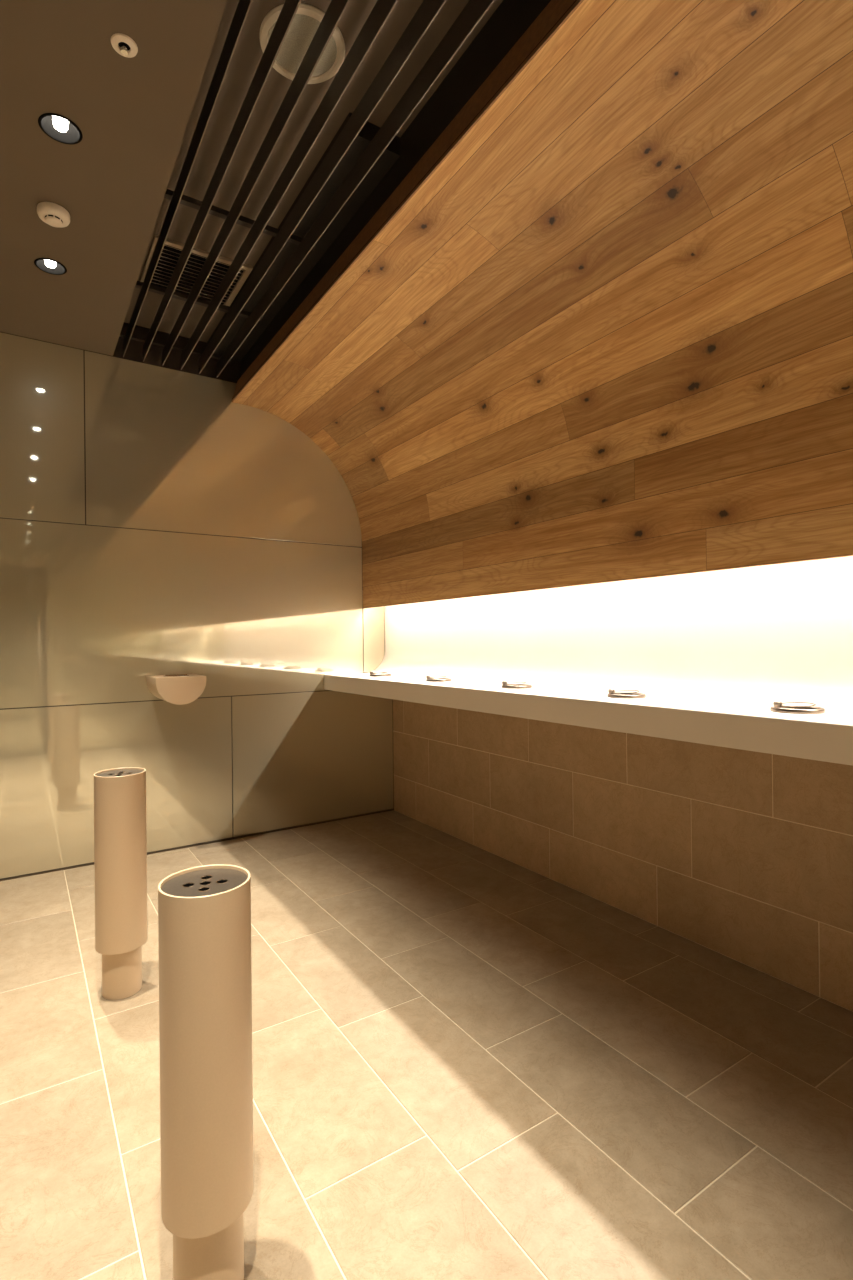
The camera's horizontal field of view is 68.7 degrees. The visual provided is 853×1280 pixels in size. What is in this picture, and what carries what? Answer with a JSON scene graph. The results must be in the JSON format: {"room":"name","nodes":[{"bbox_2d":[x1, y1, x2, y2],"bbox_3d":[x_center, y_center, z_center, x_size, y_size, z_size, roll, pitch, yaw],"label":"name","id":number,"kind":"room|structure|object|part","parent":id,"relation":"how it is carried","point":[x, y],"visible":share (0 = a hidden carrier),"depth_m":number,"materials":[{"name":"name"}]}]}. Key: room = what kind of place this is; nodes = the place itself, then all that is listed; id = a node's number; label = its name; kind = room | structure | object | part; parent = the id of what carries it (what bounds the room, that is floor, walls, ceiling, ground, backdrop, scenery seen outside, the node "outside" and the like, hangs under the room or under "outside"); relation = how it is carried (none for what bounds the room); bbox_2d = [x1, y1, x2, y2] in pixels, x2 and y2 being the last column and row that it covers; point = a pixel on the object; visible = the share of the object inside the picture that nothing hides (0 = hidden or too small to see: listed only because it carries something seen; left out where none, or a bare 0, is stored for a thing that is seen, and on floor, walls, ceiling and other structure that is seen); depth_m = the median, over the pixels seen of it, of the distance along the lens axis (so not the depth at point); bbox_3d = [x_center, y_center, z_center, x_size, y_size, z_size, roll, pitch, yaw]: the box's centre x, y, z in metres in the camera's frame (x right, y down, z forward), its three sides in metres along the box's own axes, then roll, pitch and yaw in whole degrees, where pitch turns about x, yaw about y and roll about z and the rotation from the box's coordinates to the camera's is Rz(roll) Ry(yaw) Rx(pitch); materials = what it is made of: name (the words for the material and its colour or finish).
{"room":"smoking room","nodes":[
{"label":"smoking room","id":0,"kind":"room"},
{"bbox_2d":[0,0,227,355],"bbox_3d":[-1.325,-1.540,1.148,1.794,0.057,3.986,-1,0,-33],"label":"ceiling","id":1,"kind":"structure","parent":0,"point":[132,115],"depth_m":1.91,"materials":[{"name":"paint"}]},
{"bbox_2d":[34,258,66,274],"bbox_3d":[-1.516,-1.527,2.519,0.114,0.047,0.114,-1,0,-33],"label":"recessed light","id":2,"kind":"object","parent":1,"relation":"in","point":[50,266],"visible":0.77,"depth_m":2.53,"materials":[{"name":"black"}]},
{"bbox_2d":[37,202,69,227],"bbox_3d":[-1.314,-1.488,2.201,0.102,0.042,0.102,-1,0,-33],"label":"smoke detector","id":3,"kind":"object","parent":1,"relation":"attached to","point":[55,215],"visible":1,"depth_m":2.18,"materials":[{"name":"white plastic"}]},
{"bbox_2d":[38,113,82,144],"bbox_3d":[-1.083,-1.533,1.848,0.114,0.047,0.114,-1,0,-33],"label":"recessed light","id":4,"kind":"object","parent":1,"relation":"in","point":[57,127],"visible":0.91,"depth_m":1.86,"materials":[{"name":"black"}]},
{"bbox_2d":[111,33,137,57],"bbox_3d":[-0.770,-1.507,1.592,0.063,0.020,0.063,-1,0,-33],"label":"sprinkler","id":5,"kind":"object","parent":1,"relation":"attached to","point":[122,44],"visible":1,"depth_m":1.59,"materials":[{"name":"white plastic"}]},
{"bbox_2d":[119,0,494,376],"bbox_3d":[-0.320,-1.573,1.800,0.597,0.102,3.969,-1,0,-33],"label":"ceiling slats","id":6,"kind":"object","parent":1,"relation":"in","point":[474,11],"visible":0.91,"depth_m":2.01,"materials":[{"name":"black metal"}]},
{"bbox_2d":[0,322,393,878],"bbox_3d":[-1.712,-0.295,3.305,3.480,2.918,0.068,-1,0,-33],"label":"wall","id":7,"kind":"structure","parent":0,"point":[153,521],"depth_m":3.45,"materials":[{"name":"paint"}]},
{"bbox_3d":[-2.466,-1.043,2.784,1.655,0.901,0.008,-1,0,-33],"label":"glass panel","id":8,"kind":"part","parent":7,"relation":"part of","materials":[{"name":"beige glass"}]},
{"bbox_3d":[-1.764,0.744,3.225,1.506,0.818,0.008,-1,0,-33],"label":"glass panel","id":9,"kind":"part","parent":7,"relation":"part of","materials":[{"name":"beige glass"}]},
{"bbox_2d":[146,674,205,704],"bbox_3d":[-1.337,0.259,3.332,0.247,0.150,0.286,-1,0,-33],"label":"ashtray","id":10,"kind":"object","parent":7,"relation":"attached to","point":[179,689],"visible":1,"depth_m":3.22,"materials":[{"name":"white ceramic"}]},
{"bbox_3d":[-1.786,-0.132,3.219,3.255,0.924,0.008,-1,0,-33],"label":"glass panel","id":11,"kind":"part","parent":7,"relation":"part of","materials":[{"name":"beige glass"}]},
{"bbox_2d":[0,809,393,880],"bbox_3d":[-1.678,1.160,3.274,3.480,0.008,0.011,-1,0,-33],"label":"baseboard","id":12,"kind":"structure","parent":7,"relation":"attached to","point":[32,874],"depth_m":3.56,"materials":[{"name":"metal"}]},
{"bbox_3d":[-1.100,-1.056,3.674,1.596,0.901,0.008,-1,0,-33],"label":"glass panel","id":13,"kind":"part","parent":7,"relation":"part of","materials":[{"name":"beige glass"}]},
{"bbox_3d":[-0.679,0.734,3.932,1.076,0.818,0.008,-1,0,-33],"label":"glass panel","id":14,"kind":"part","parent":7,"relation":"part of","materials":[{"name":"beige glass"}]},
{"bbox_3d":[-0.351,-0.058,4.153,0.158,0.540,0.008,-1,0,-33],"label":"glass panel","id":15,"kind":"part","parent":7,"relation":"part of","materials":[{"name":"beige glass"}]},
{"bbox_2d":[124,0,502,342],"bbox_3d":[-0.621,-1.740,1.609,3.480,0.057,3.986,-1,0,-33],"label":"ceiling","id":16,"kind":"structure","parent":0,"point":[248,53],"depth_m":2.05,"materials":[{"name":"paint"}]},
{"bbox_2d":[140,235,252,305],"bbox_3d":[-1.086,-1.697,2.920,0.416,0.012,0.433,-1,0,-33],"label":"ceiling vent","id":17,"kind":"object","parent":16,"relation":"in","point":[171,252],"visible":0.54,"depth_m":2.88,"materials":[{"name":"metal"}]},
{"bbox_2d":[259,3,344,83],"bbox_3d":[-0.356,-1.708,1.800,0.242,0.010,0.242,-1,0,-33],"label":"ceiling speaker","id":18,"kind":"object","parent":16,"relation":"attached to","point":[307,19],"visible":0.66,"depth_m":1.79,"materials":[{"name":"white plastic"}]},
{"bbox_2d":[0,810,852,1279],"bbox_3d":[-0.590,1.150,1.603,3.480,0.004,3.986,-1,0,-33],"label":"floor","id":19,"kind":"structure","parent":0,"point":[469,1062],"depth_m":1.59,"materials":[{"name":"tile"}]},
{"bbox_2d":[94,767,147,999],"bbox_3d":[-1.006,0.794,2.059,0.155,0.718,0.155,-1,0,-15],"label":"post","id":20,"kind":"object","parent":19,"relation":"on","point":[120,827],"visible":1,"depth_m":2.00,"materials":[{"name":"white metal"}]},
{"bbox_3d":[-1.010,0.455,2.059,0.147,0.028,0.147,-1,0,-15],"label":"plate","id":21,"kind":"part","parent":20,"relation":"part of","materials":[{"name":"metal"}]},
{"bbox_3d":[-1.003,1.061,2.058,0.119,0.184,0.119,-1,0,-15],"label":"leg","id":22,"kind":"part","parent":20,"relation":"part of","materials":[{"name":"beige paint"}]},
{"bbox_2d":[158,864,253,1279],"bbox_3d":[-0.390,0.786,1.111,0.155,0.718,0.155,-1,0,-15],"label":"post","id":23,"kind":"object","parent":19,"relation":"on","point":[204,912],"visible":1,"depth_m":1.05,"materials":[{"name":"beige metal"}]},
{"bbox_2d":[182,882,194,886],"bbox_3d":[-0.420,0.444,1.104,0.021,0.022,0.021,-1,0,-15],"label":"hole","id":24,"kind":"object","parent":23,"relation":"on","point":[184,884],"depth_m":1.11,"materials":[{"name":"black metal"}]},
{"bbox_2d":[198,887,209,891],"bbox_3d":[-0.386,0.443,1.084,0.021,0.022,0.021,-1,0,-15],"label":"hole","id":25,"kind":"object","parent":23,"relation":"on","point":[200,889],"depth_m":1.09,"materials":[{"name":"black metal"}]},
{"bbox_3d":[-0.393,0.447,1.111,0.147,0.028,0.147,-1,0,-15],"label":"plate","id":26,"kind":"part","parent":23,"relation":"part of","materials":[{"name":"metal"}]},
{"bbox_2d":[199,881,210,885],"bbox_3d":[-0.393,0.443,1.111,0.021,0.022,0.021,-1,0,-15],"label":"hole","id":27,"kind":"object","parent":23,"relation":"on","point":[201,883],"depth_m":1.12,"materials":[{"name":"black metal"}]},
{"bbox_2d":[201,875,212,879],"bbox_3d":[-0.401,0.443,1.138,0.021,0.022,0.021,-1,0,-15],"label":"hole","id":28,"kind":"object","parent":23,"relation":"on","point":[203,877],"depth_m":1.14,"materials":[{"name":"black metal"}]},
{"bbox_3d":[-0.387,1.053,1.110,0.119,0.184,0.119,-1,0,-15],"label":"leg","id":29,"kind":"part","parent":23,"relation":"part of","materials":[{"name":"beige paint"}]},
{"bbox_2d":[216,879,227,883],"bbox_3d":[-0.366,0.443,1.119,0.021,0.022,0.021,-1,0,-15],"label":"hole","id":30,"kind":"object","parent":23,"relation":"on","point":[218,881],"depth_m":1.12,"materials":[{"name":"black metal"}]},
{"bbox_2d":[232,0,852,607],"bbox_3d":[0.317,-0.879,2.212,0.866,1.318,3.986,-1,0,-33],"label":"wall","id":31,"kind":"structure","parent":0,"point":[600,330],"depth_m":2.01,"materials":[{"name":"brown wood"}]},
{"bbox_2d":[207,0,550,375],"bbox_3d":[-0.078,-1.574,1.961,0.211,0.285,3.986,-1,0,-33],"label":"trim","id":32,"kind":"structure","parent":31,"relation":"attached to","point":[511,19],"depth_m":2.21,"materials":[{"name":"black paint"}]},
{"bbox_2d":[393,699,852,1011],"bbox_3d":[0.864,0.715,2.554,0.004,0.841,3.986,-1,0,-33],"label":"wall","id":33,"kind":"structure","parent":0,"point":[744,856],"depth_m":2.45,"materials":[{"name":"tile"}]},
{"bbox_3d":[0.877,-0.744,2.576,0.068,2.077,3.986,-1,0,-33],"label":"wall","id":34,"kind":"structure","parent":0,"visible":0},
{"bbox_2d":[324,556,852,765],"bbox_3d":[0.646,-0.015,2.419,0.498,0.622,3.984,-1,0,-33],"label":"countertop","id":35,"kind":"structure","parent":34,"relation":"attached to","point":[710,653],"depth_m":2.27,"materials":[{"name":"white plastic"}]},
{"bbox_2d":[369,671,390,676],"bbox_3d":[-0.274,0.200,3.712,0.132,0.030,0.132,-1,0,-33],"label":"ashtray","id":36,"kind":"object","parent":35,"relation":"on","point":[378,674],"visible":1,"depth_m":3.67,"materials":[{"name":"metal"}]},
{"bbox_2d":[426,675,451,681],"bbox_3d":[0.062,0.196,3.196,0.132,0.030,0.132,-1,0,-33],"label":"ashtray","id":37,"kind":"object","parent":35,"relation":"on","point":[428,678],"visible":1,"depth_m":3.15,"materials":[{"name":"metal"}]},
{"bbox_2d":[501,681,531,688],"bbox_3d":[0.389,0.191,2.694,0.132,0.030,0.132,-1,0,-33],"label":"ashtray","id":38,"kind":"object","parent":35,"relation":"on","point":[522,685],"visible":1,"depth_m":2.66,"materials":[{"name":"metal"}]},
{"bbox_2d":[607,689,645,698],"bbox_3d":[0.707,0.187,2.207,0.132,0.030,0.132,-1,0,-33],"label":"ashtray","id":39,"kind":"object","parent":35,"relation":"on","point":[612,693],"visible":1,"depth_m":2.17,"materials":[{"name":"metal"}]},
{"bbox_3d":[0.654,0.182,2.207,0.023,0.019,0.023,-1,0,-33],"label":"hinge knob","id":40,"kind":"part","parent":39,"relation":"part of","materials":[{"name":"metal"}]},
{"bbox_2d":[770,701,824,713],"bbox_3d":[1.022,0.182,1.723,0.132,0.030,0.132,-1,0,-33],"label":"ashtray","id":41,"kind":"object","parent":35,"relation":"on","point":[777,706],"visible":1,"depth_m":1.70,"materials":[{"name":"metal"}]},
{"bbox_3d":[0.969,0.178,1.723,0.023,0.019,0.023,-1,0,-33],"label":"hinge knob","id":42,"kind":"part","parent":41,"relation":"part of","materials":[{"name":"metal"}]}
]}

